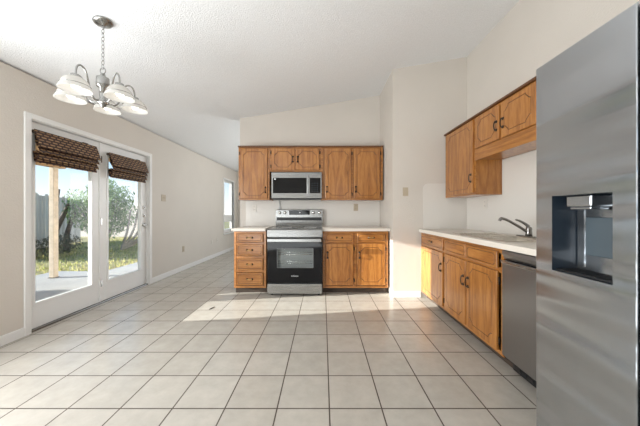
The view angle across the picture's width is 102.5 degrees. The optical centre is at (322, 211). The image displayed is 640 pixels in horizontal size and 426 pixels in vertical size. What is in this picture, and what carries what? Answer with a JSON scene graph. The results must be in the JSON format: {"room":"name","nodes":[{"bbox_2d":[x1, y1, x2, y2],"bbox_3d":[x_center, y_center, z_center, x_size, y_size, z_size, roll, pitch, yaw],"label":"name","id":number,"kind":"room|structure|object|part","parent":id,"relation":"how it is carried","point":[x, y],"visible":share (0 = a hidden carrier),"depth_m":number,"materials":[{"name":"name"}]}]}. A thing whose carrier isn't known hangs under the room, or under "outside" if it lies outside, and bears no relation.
{"room":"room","nodes":[
{"label":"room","id":0,"kind":"room"},
{"bbox_2d":[0,61,236,335],"bbox_3d":[-2.800,-0.070,2.600,0.120,2.420,11.440,0,0,0],"label":"wall","id":1,"kind":"structure","parent":0,"point":[191,215],"depth_m":3.58,"materials":[{"name":"paint"}]},
{"bbox_2d":[0,328,24,346],"bbox_3d":[-2.733,1.097,-0.325,0.014,0.085,5.350,0,0,0],"label":"baseboard","id":2,"kind":"structure","parent":1,"relation":"attached to","point":[5,339],"depth_m":2.26,"materials":[{"name":"white wood"}]},
{"bbox_2d":[32,122,100,328],"bbox_3d":[-2.796,0.127,2.809,0.057,1.982,0.790,0,0,0],"label":"door","id":3,"kind":"structure","parent":1,"relation":"in","point":[46,310],"depth_m":2.96,"materials":[{"name":"white"}]},
{"bbox_2d":[32,129,100,172],"bbox_3d":[-2.720,-0.632,2.760,0.101,0.328,0.668,0,0,0],"label":"blind","id":4,"kind":"object","parent":1,"relation":"attached to","point":[55,150],"visible":0.98,"depth_m":2.69,"materials":[{"name":"brown wood"}]},
{"bbox_2d":[35,143,109,168],"bbox_3d":[-4.005,-0.910,1.025,2.410,0.210,7.850,0,0,0],"label":"porch roof","id":5,"kind":"structure","parent":1,"relation":"attached to","point":[36,147],"depth_m":4.45,"materials":[{"name":"beige wood"}]},
{"bbox_2d":[24,111,151,335],"bbox_3d":[-2.792,0.107,3.225,0.136,2.065,1.750,0,0,0],"label":"trim","id":6,"kind":"structure","parent":1,"relation":"attached to","point":[29,117],"depth_m":2.40,"materials":[{"name":"white wood"}]},
{"bbox_2d":[32,283,147,332],"bbox_3d":[-2.808,1.131,3.225,0.125,0.018,1.624,0,0,0],"label":"trim","id":7,"kind":"structure","parent":1,"relation":"attached to","point":[145,284],"depth_m":2.96,"materials":[{"name":"silver metal"}]},
{"bbox_2d":[101,143,147,300],"bbox_3d":[-2.773,0.127,3.619,0.104,1.982,0.834,0,0,0],"label":"door","id":8,"kind":"structure","parent":1,"relation":"in","point":[111,287],"depth_m":3.44,"materials":[{"name":"white wood"}]},
{"bbox_2d":[106,152,148,182],"bbox_3d":[-2.720,-0.607,3.610,0.101,0.330,0.662,0,0,0],"label":"blind","id":9,"kind":"object","parent":1,"relation":"attached to","point":[125,168],"visible":1,"depth_m":3.54,"materials":[{"name":"brown wood"}]},
{"bbox_2d":[161,194,165,201],"bbox_3d":[-2.732,-0.240,4.415,0.016,0.115,0.116,0,0,0],"label":"light switch","id":10,"kind":"object","parent":1,"relation":"attached to","point":[163,197],"visible":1,"depth_m":4.41,"materials":[{"name":"beige plastic"}]},
{"bbox_2d":[152,247,233,282],"bbox_3d":[-2.733,1.097,6.150,0.014,0.085,4.100,0,0,0],"label":"baseboard","id":11,"kind":"structure","parent":1,"relation":"attached to","point":[167,274],"depth_m":5.13,"materials":[{"name":"white"}]},
{"bbox_2d":[223,177,233,234],"bbox_3d":[-2.760,-0.163,7.485,0.140,1.575,0.890,0,0,0],"label":"window","id":12,"kind":"structure","parent":1,"relation":"in","point":[226,218],"depth_m":7.70,"materials":[{"name":"white"}]},
{"bbox_2d":[237,171,239,226],"bbox_3d":[0.430,-0.603,8.260,6.340,3.486,0.120,0,0,0],"label":"wall","id":13,"kind":"structure","parent":0,"point":[238,200],"depth_m":8.20,"materials":[{"name":"paint"}]},
{"bbox_2d":[0,0,518,171],"bbox_3d":[0.430,-1.883,2.600,6.580,1.206,11.440,0,0,0],"label":"ceiling","id":14,"kind":"structure","parent":0,"point":[197,68],"depth_m":2.57,"materials":[{"name":"white paint"}]},
{"bbox_2d":[53,15,147,115],"bbox_3d":[-1.704,-1.141,1.970,0.576,0.679,0.565,0,0,0],"label":"chandelier","id":15,"kind":"object","parent":14,"relation":"hanging from","point":[72,88],"visible":1,"depth_m":1.95,"materials":[{"name":"white glass"}]},
{"bbox_3d":[-1.899,-0.889,1.935,0.188,0.088,0.188,0,0,0],"label":"lamp shade","id":16,"kind":"part","parent":15,"relation":"part of","materials":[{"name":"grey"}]},
{"bbox_3d":[-1.714,-0.889,1.780,0.188,0.088,0.188,0,0,0],"label":"lamp shade","id":17,"kind":"part","parent":15,"relation":"part of","materials":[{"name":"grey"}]},
{"bbox_3d":[-1.708,-0.941,1.865,0.012,0.207,0.182,0,0,4],"label":"arm","id":18,"kind":"part","parent":15,"relation":"part of","materials":[{"name":"silver metal"}]},
{"bbox_3d":[-1.700,-1.274,1.985,0.018,0.346,0.018,0,0,45],"label":"chain","id":19,"kind":"part","parent":15,"relation":"part of","materials":[{"name":"silver metal"}]},
{"bbox_3d":[-1.809,-0.889,2.159,0.188,0.088,0.188,0,0,0],"label":"lamp shade","id":20,"kind":"part","parent":15,"relation":"part of","materials":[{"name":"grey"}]},
{"bbox_3d":[-1.589,-0.941,1.941,0.171,0.207,0.077,0,0,0],"label":"arm","id":21,"kind":"part","parent":15,"relation":"part of","materials":[{"name":"silver metal"}]},
{"bbox_3d":[-1.510,-0.889,1.908,0.188,0.088,0.188,0,0,0],"label":"lamp shade","id":22,"kind":"part","parent":15,"relation":"part of","materials":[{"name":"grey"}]},
{"bbox_3d":[-1.623,-0.941,2.077,0.012,0.207,0.182,0,0,40],"label":"arm","id":23,"kind":"part","parent":15,"relation":"part of","materials":[{"name":"silver metal"}]},
{"bbox_3d":[-1.568,-0.889,2.142,0.188,0.088,0.188,0,0,0],"label":"lamp shade","id":24,"kind":"part","parent":15,"relation":"part of","materials":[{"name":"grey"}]},
{"bbox_2d":[0,249,535,425],"bbox_3d":[0.430,1.200,2.600,6.580,0.120,11.440,0,0,0],"label":"floor","id":25,"kind":"structure","parent":0,"point":[157,353],"depth_m":1.92,"materials":[{"name":"tile"}]},
{"bbox_2d":[234,231,267,291],"bbox_3d":[-1.014,0.704,3.859,0.445,0.872,0.678,0,0,0],"label":"base cabinet","id":26,"kind":"object","parent":25,"relation":"on","point":[250,247],"visible":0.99,"depth_m":3.55,"materials":[{"name":"brown wood"}]},
{"bbox_3d":[-1.014,0.928,3.559,0.365,0.167,0.019,0,0,0],"label":"drawer","id":27,"kind":"part","parent":26,"relation":"part of","materials":[{"name":"brown wood"}]},
{"bbox_3d":[-1.014,0.724,3.559,0.365,0.163,0.019,0,0,0],"label":"drawer","id":28,"kind":"part","parent":26,"relation":"part of","materials":[{"name":"brown wood"}]},
{"bbox_3d":[-1.014,0.525,3.559,0.365,0.154,0.019,0,0,0],"label":"drawer","id":29,"kind":"part","parent":26,"relation":"part of","materials":[{"name":"brown wood"}]},
{"bbox_3d":[-1.014,0.355,3.559,0.365,0.120,0.019,0,0,0],"label":"drawer","id":30,"kind":"part","parent":26,"relation":"part of","materials":[{"name":"brown wood"}]},
{"bbox_2d":[231,226,273,230],"bbox_3d":[-1.029,0.246,3.866,0.474,0.040,0.653,0,0,0],"label":"countertop","id":31,"kind":"structure","parent":26,"relation":"on","point":[243,228],"depth_m":3.54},
{"bbox_2d":[267,210,321,294],"bbox_3d":[-0.382,0.552,3.801,0.748,1.176,0.767,0,0,0],"label":"electric range","id":32,"kind":"object","parent":25,"relation":"on","point":[294,245],"visible":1,"depth_m":3.47,"materials":[{"name":"silver metal"}]},
{"bbox_3d":[-0.382,1.038,3.485,0.742,0.133,0.030,0,0,0],"label":"storage drawer","id":33,"kind":"part","parent":32,"relation":"part of","materials":[{"name":"silver metal"}]},
{"bbox_3d":[-0.382,0.653,3.484,0.742,0.617,0.028,0,0,0],"label":"oven door","id":34,"kind":"part","parent":32,"relation":"part of","materials":[{"name":"black glass"}]},
{"bbox_3d":[-0.382,0.380,3.444,0.724,0.050,0.052,0,0,0],"label":"oven handle","id":35,"kind":"part","parent":32,"relation":"part of","materials":[{"name":"silver metal"}]},
{"bbox_3d":[-0.382,0.281,3.493,0.746,0.108,0.045,0,0,0],"label":"trim","id":36,"kind":"part","parent":32,"relation":"part of","materials":[{"name":"silver metal"}]},
{"bbox_2d":[269,226,321,228],"bbox_3d":[-0.382,0.236,3.805,0.748,0.016,0.610,0,0,0],"label":"cooktop","id":37,"kind":"object","parent":32,"relation":"in","point":[276,227],"depth_m":3.78,"materials":[{"name":"black glass"}]},
{"bbox_2d":[323,231,387,291],"bbox_3d":[0.450,0.704,3.859,0.908,0.872,0.678,0,0,0],"label":"base cabinet","id":38,"kind":"object","parent":25,"relation":"on","point":[353,261],"visible":0.98,"depth_m":3.55,"materials":[{"name":"brown wood"}]},
{"bbox_3d":[0.227,0.355,3.559,0.390,0.125,0.019,0,0,0],"label":"drawer","id":39,"kind":"part","parent":38,"relation":"part of","materials":[{"name":"brown wood"}]},
{"bbox_3d":[0.227,0.728,3.559,0.390,0.575,0.019,0,0,0],"label":"door","id":40,"kind":"part","parent":38,"relation":"part of","materials":[{"name":"brown wood"}]},
{"bbox_2d":[322,226,389,230],"bbox_3d":[0.460,0.246,3.866,0.936,0.040,0.653,0,0,0],"label":"countertop","id":41,"kind":"structure","parent":38,"relation":"on","point":[324,228],"depth_m":3.54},
{"bbox_3d":[0.667,0.355,3.559,0.390,0.125,0.019,0,0,0],"label":"drawer","id":42,"kind":"part","parent":38,"relation":"part of","materials":[{"name":"brown wood"}]},
{"bbox_3d":[0.667,0.728,3.559,0.390,0.575,0.019,0,0,0],"label":"door","id":43,"kind":"part","parent":38,"relation":"part of","materials":[{"name":"brown wood"}]},
{"bbox_2d":[421,233,451,317],"bbox_3d":[1.589,0.704,3.092,0.658,0.872,0.671,0,0,0],"label":"base cabinet","id":44,"kind":"object","parent":25,"relation":"on","point":[432,246],"visible":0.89,"depth_m":3.02,"materials":[{"name":"brown wood"}]},
{"bbox_3d":[1.300,0.355,3.080,0.019,0.125,0.596,0,0,0],"label":"drawer","id":45,"kind":"part","parent":44,"relation":"part of","materials":[{"name":"brown wood"}]},
{"bbox_3d":[1.300,0.733,3.080,0.019,0.585,0.596,0,0,0],"label":"door","id":46,"kind":"part","parent":44,"relation":"part of","materials":[{"name":"brown wood"}]},
{"bbox_2d":[444,238,512,367],"bbox_3d":[1.589,0.704,2.308,0.658,0.872,0.895,0,0,0],"label":"base cabinet","id":47,"kind":"object","parent":25,"relation":"on","point":[472,272],"visible":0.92,"depth_m":2.19,"materials":[{"name":"brown wood"}]},
{"bbox_3d":[1.300,0.355,2.535,0.019,0.125,0.400,0,0,0],"label":"false drawer","id":48,"kind":"part","parent":47,"relation":"part of","materials":[{"name":"brown wood"}]},
{"bbox_3d":[1.300,0.733,2.535,0.019,0.585,0.400,0,0,0],"label":"door","id":49,"kind":"part","parent":47,"relation":"part of","materials":[{"name":"brown wood"}]},
{"bbox_2d":[419,229,535,255],"bbox_3d":[1.597,0.246,2.292,0.633,0.040,2.264,0,0,0],"label":"countertop","id":50,"kind":"structure","parent":47,"relation":"on","point":[529,248],"depth_m":2.11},
{"bbox_2d":[454,233,535,259],"bbox_3d":[1.610,0.302,2.325,0.470,0.167,0.790,0,0,0],"label":"sink","id":51,"kind":"object","parent":50,"relation":"in","point":[503,237],"visible":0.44,"depth_m":2.31,"materials":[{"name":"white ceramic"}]},
{"bbox_3d":[1.575,0.303,2.515,0.338,0.164,0.348,0,0,0],"label":"bowl","id":52,"kind":"part","parent":51,"relation":"part of","materials":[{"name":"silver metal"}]},
{"bbox_3d":[1.575,0.303,2.135,0.338,0.164,0.348,0,0,0],"label":"bowl","id":53,"kind":"part","parent":51,"relation":"part of","materials":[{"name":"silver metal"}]},
{"bbox_2d":[498,217,535,237],"bbox_3d":[1.677,0.131,2.235,0.281,0.173,0.256,0,0,0],"label":"kitchen faucet","id":54,"kind":"object","parent":50,"relation":"on","point":[528,230],"visible":0.98,"depth_m":2.23,"materials":[{"name":"silver metal"}]},
{"bbox_3d":[1.659,0.113,2.244,0.245,0.137,0.023,0,0,4],"label":"spout","id":55,"kind":"part","parent":54,"relation":"part of","materials":[{"name":"silver metal"}]},
{"bbox_3d":[1.752,0.100,2.256,0.107,0.078,0.027,0,0,29],"label":"lever","id":56,"kind":"part","parent":54,"relation":"part of","materials":[{"name":"silver metal"}]},
{"bbox_3d":[1.300,0.355,2.115,0.019,0.125,0.405,0,0,0],"label":"false drawer","id":57,"kind":"part","parent":47,"relation":"part of","materials":[{"name":"brown wood"}]},
{"bbox_3d":[1.300,0.733,2.115,0.019,0.585,0.405,0,0,0],"label":"door","id":58,"kind":"part","parent":47,"relation":"part of","materials":[{"name":"brown wood"}]},
{"bbox_2d":[501,250,535,387],"bbox_3d":[1.572,0.700,1.554,0.592,0.856,0.598,0,0,0],"label":"dishwasher","id":59,"kind":"object","parent":25,"relation":"on","point":[518,269],"visible":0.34,"depth_m":1.68,"materials":[{"name":"grey metal"}]},
{"bbox_3d":[1.288,0.353,1.554,0.024,0.022,0.592,0,0,0],"label":"handle","id":60,"kind":"part","parent":59,"relation":"part of","materials":[{"name":"silver metal"}]},
{"bbox_3d":[1.302,0.307,1.554,0.028,0.065,0.592,0,0,0],"label":"control panel","id":61,"kind":"part","parent":59,"relation":"part of","materials":[{"name":"silver metal"}]},
{"bbox_3d":[1.367,1.079,1.554,0.022,0.097,0.578,0,0,0],"label":"kick plate","id":62,"kind":"part","parent":59,"relation":"part of","materials":[{"name":"black plastic"}]},
{"bbox_2d":[536,1,639,425],"bbox_3d":[1.355,0.254,0.685,0.830,1.772,0.900,0,0,0],"label":"refrigerator","id":63,"kind":"object","parent":25,"relation":"on","point":[588,94],"visible":1,"depth_m":0.92,"materials":[{"name":"grey metal"}]},
{"bbox_2d":[271,172,321,208],"bbox_3d":[-0.396,-0.320,3.996,0.754,0.544,0.392,0,0,0],"label":"microwave","id":64,"kind":"object","parent":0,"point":[284,185],"visible":0.97,"depth_m":3.84,"materials":[{"name":"silver metal"}]},
{"bbox_3d":[-0.496,-0.399,3.854,0.554,0.386,0.029,0,0,0],"label":"door","id":65,"kind":"part","parent":64,"relation":"part of","materials":[{"name":"silver metal"}]},
{"bbox_3d":[-0.118,-0.399,3.854,0.198,0.386,0.029,0,0,0],"label":"control panel","id":66,"kind":"part","parent":64,"relation":"part of","materials":[{"name":"silver metal"}]},
{"bbox_2d":[240,95,379,281],"bbox_3d":[-0.213,-0.383,4.260,2.286,3.046,0.120,0,0,0],"label":"wall","id":67,"kind":"structure","parent":0,"point":[356,122],"depth_m":4.20,"materials":[{"name":"paint"}]},
{"bbox_2d":[252,205,256,211],"bbox_3d":[-1.120,-0.060,4.189,0.072,0.115,0.009,0,0,0],"label":"wall outlet","id":68,"kind":"object","parent":67,"relation":"attached to","point":[254,207],"visible":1,"depth_m":4.19,"materials":[{"name":"white plastic"}]},
{"bbox_2d":[238,146,272,200],"bbox_3d":[-1.047,-0.592,4.022,0.478,0.820,0.343,0,0,0],"label":"upper cabinet","id":69,"kind":"object","parent":67,"relation":"attached to","point":[254,161],"visible":0.96,"depth_m":3.88,"materials":[{"name":"brown wood"}]},
{"bbox_3d":[-1.047,-0.991,3.889,0.478,0.022,0.022,0,0,0],"label":"moulding","id":70,"kind":"part","parent":69,"relation":"part of","materials":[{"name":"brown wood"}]},
{"bbox_2d":[269,146,320,172],"bbox_3d":[-0.421,-0.807,4.022,0.786,0.390,0.343,0,0,0],"label":"upper cabinet","id":71,"kind":"object","parent":67,"relation":"attached to","point":[282,158],"visible":0.99,"depth_m":3.88,"materials":[{"name":"brown wood"}]},
{"bbox_3d":[-0.603,-0.797,3.889,0.355,0.326,0.019,0,0,0],"label":"door","id":72,"kind":"part","parent":71,"relation":"part of","materials":[{"name":"brown wood"}]},
{"bbox_3d":[-0.421,-0.991,3.889,0.786,0.022,0.022,0,0,0],"label":"moulding","id":73,"kind":"part","parent":71,"relation":"part of","materials":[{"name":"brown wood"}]},
{"bbox_3d":[-0.234,-0.797,3.889,0.355,0.326,0.019,0,0,0],"label":"door","id":74,"kind":"part","parent":71,"relation":"part of","materials":[{"name":"brown wood"}]},
{"bbox_2d":[246,200,379,225],"bbox_3d":[-0.168,0.018,4.197,2.185,0.416,0.006,0,0,0],"label":"backsplash","id":75,"kind":"structure","parent":67,"relation":"attached to","point":[334,213],"depth_m":4.19,"materials":[{"name":"white"}]},
{"bbox_2d":[321,146,382,200],"bbox_3d":[0.439,-0.592,4.022,0.945,0.820,0.343,0,0,0],"label":"upper cabinet","id":76,"kind":"object","parent":67,"relation":"attached to","point":[349,173],"visible":1,"depth_m":3.88,"materials":[{"name":"brown wood"}]},
{"bbox_3d":[0.230,-0.582,3.889,0.400,0.756,0.019,0,0,0],"label":"door","id":77,"kind":"part","parent":76,"relation":"part of","materials":[{"name":"brown wood"}]},
{"bbox_3d":[0.439,-0.991,3.889,0.945,0.022,0.022,0,0,0],"label":"moulding","id":78,"kind":"part","parent":76,"relation":"part of","materials":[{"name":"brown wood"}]},
{"bbox_3d":[0.665,-0.582,3.889,0.400,0.756,0.019,0,0,0],"label":"door","id":79,"kind":"part","parent":76,"relation":"part of","materials":[{"name":"brown wood"}]},
{"bbox_2d":[380,57,466,296],"bbox_3d":[1.425,-0.465,3.875,0.990,3.209,0.890,0,0,0],"label":"wall","id":80,"kind":"structure","parent":0,"point":[419,104],"depth_m":3.43,"materials":[{"name":"paint"}]},
{"bbox_2d":[403,187,407,195],"bbox_3d":[1.100,-0.270,3.422,0.072,0.115,0.016,0,0,0],"label":"light switch","id":81,"kind":"object","parent":80,"relation":"attached to","point":[405,189],"visible":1,"depth_m":3.42,"materials":[{"name":"beige plastic"}]},
{"bbox_2d":[393,291,420,297],"bbox_3d":[1.117,1.097,3.424,0.375,0.085,0.012,0,0,0],"label":"baseboard","id":82,"kind":"structure","parent":80,"relation":"attached to","point":[396,294],"depth_m":3.42,"materials":[{"name":"white wood"}]},
{"bbox_2d":[423,183,466,228],"bbox_3d":[1.627,-0.077,3.428,0.584,0.606,0.005,0,0,0],"label":"backsplash","id":83,"kind":"structure","parent":80,"relation":"attached to","point":[439,211],"depth_m":3.42,"materials":[{"name":"white"}]},
{"bbox_2d":[467,0,639,234],"bbox_3d":[1.980,-0.465,0.600,0.120,3.209,7.440,0,0,0],"label":"wall","id":84,"kind":"structure","parent":0,"point":[532,33],"depth_m":2.44,"materials":[{"name":"paint"}]},
{"bbox_2d":[444,116,501,197],"bbox_3d":[1.747,-0.608,3.082,0.333,0.842,0.681,0,0,0],"label":"upper cabinet","id":85,"kind":"object","parent":84,"relation":"attached to","point":[466,177],"visible":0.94,"depth_m":2.87,"materials":[{"name":"brown wood"}]},
{"bbox_3d":[1.619,-1.018,3.082,0.022,0.022,0.681,0,0,0],"label":"moulding","id":86,"kind":"part","parent":85,"relation":"part of","materials":[{"name":"brown wood"}]},
{"bbox_3d":[1.619,-0.601,3.064,0.019,0.783,0.588,0,0,0],"label":"door","id":87,"kind":"part","parent":85,"relation":"part of","materials":[{"name":"brown wood"}]},
{"bbox_3d":[1.639,-0.606,3.082,0.019,0.838,0.673,0,0,0],"label":"frame","id":88,"kind":"part","parent":85,"relation":"part of","materials":[{"name":"brown wood"}]},
{"bbox_2d":[467,151,535,235],"bbox_3d":[1.917,-0.162,2.292,0.006,0.776,2.264,0,0,0],"label":"backsplash","id":89,"kind":"structure","parent":84,"relation":"attached to","point":[517,200],"depth_m":2.61,"materials":[{"name":"white"}]},
{"bbox_2d":[474,76,535,160],"bbox_3d":[1.747,-0.788,2.323,0.333,0.481,0.848,0,0,0],"label":"upper cabinet","id":90,"kind":"object","parent":84,"relation":"attached to","point":[506,128],"visible":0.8,"depth_m":2.27,"materials":[{"name":"brown wood"}]},
{"bbox_3d":[1.619,-0.830,2.541,0.019,0.320,0.365,0,0,0],"label":"door","id":91,"kind":"part","parent":90,"relation":"part of","materials":[{"name":"brown wood"}]},
{"bbox_3d":[1.619,-1.018,2.323,0.022,0.022,0.848,0,0,0],"label":"moulding","id":92,"kind":"part","parent":90,"relation":"part of","materials":[{"name":"brown wood"}]},
{"bbox_3d":[1.619,-0.830,2.139,0.019,0.320,0.385,0,0,0],"label":"door","id":93,"kind":"part","parent":90,"relation":"part of","materials":[{"name":"brown wood"}]},
{"label":"outside","id":94,"kind":"structure","parent":0,"visible":0},
{"bbox_2d":[35,222,228,274],"bbox_3d":[-21.433,1.340,10.000,37.135,0.200,70.000,0,0,0],"label":"lawn","id":95,"kind":"structure","parent":94,"point":[226,224],"depth_m":7.00,"materials":[{"name":"plant"}]},
{"bbox_2d":[35,193,80,248],"bbox_3d":[-9.364,0.305,8.427,0.155,1.870,4.776,0,0,-20],"label":"fence","id":96,"kind":"object","parent":95,"relation":"on","point":[41,202],"visible":0.23,"depth_m":8.68,"materials":[{"name":"grey wood"}]},
{"bbox_2d":[35,234,82,256],"bbox_3d":[-7.619,0.921,6.933,1.328,0.664,2.085,0,0,17],"label":"dry shrub","id":97,"kind":"object","parent":95,"relation":"on","point":[70,242],"visible":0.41,"depth_m":7.14,"materials":[{"name":"green plant"}]},
{"bbox_2d":[58,189,75,251],"bbox_3d":[-8.108,0.265,8.050,0.628,1.962,0.256,0,0,0],"label":"leaning trunk","id":98,"kind":"object","parent":95,"relation":"on","point":[63,215],"visible":0.42,"depth_m":8.03,"materials":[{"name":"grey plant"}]},
{"bbox_2d":[35,262,137,301],"bbox_3d":[-4.117,1.212,3.500,2.505,0.054,13.000,0,0,0],"label":"patio slab","id":99,"kind":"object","parent":95,"relation":"on","point":[45,287],"visible":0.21,"depth_m":4.45,"materials":[{"name":"concrete"}]},
{"bbox_2d":[49,167,59,277],"bbox_3d":[-4.860,0.191,4.640,0.110,1.988,0.110,0,0,0],"label":"porch post","id":100,"kind":"object","parent":99,"relation":"on","point":[53,171],"visible":1,"depth_m":4.60,"materials":[{"name":"brown wood"}]},
{"bbox_2d":[61,179,136,238],"bbox_3d":[-7.199,0.033,8.289,2.166,2.433,1.470,0,0,0],"label":"leafy bush","id":101,"kind":"object","parent":95,"relation":"on","point":[115,212],"visible":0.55,"depth_m":8.22,"materials":[{"name":"green plant"}]},
{"bbox_2d":[81,206,137,236],"bbox_3d":[-10.000,0.465,13.100,7.000,1.550,0.200,0,0,0],"label":"wall","id":102,"kind":"structure","parent":95,"relation":"on","point":[83,234],"depth_m":13.00,"materials":[{"name":"white paint"}]},
{"bbox_2d":[120,209,137,249],"bbox_3d":[-6.062,0.582,8.484,1.061,1.395,0.366,0,0,0],"label":"bare shrub","id":103,"kind":"object","parent":95,"relation":"on","point":[128,243],"visible":0.66,"depth_m":8.37,"materials":[{"name":"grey plant"}]}
]}

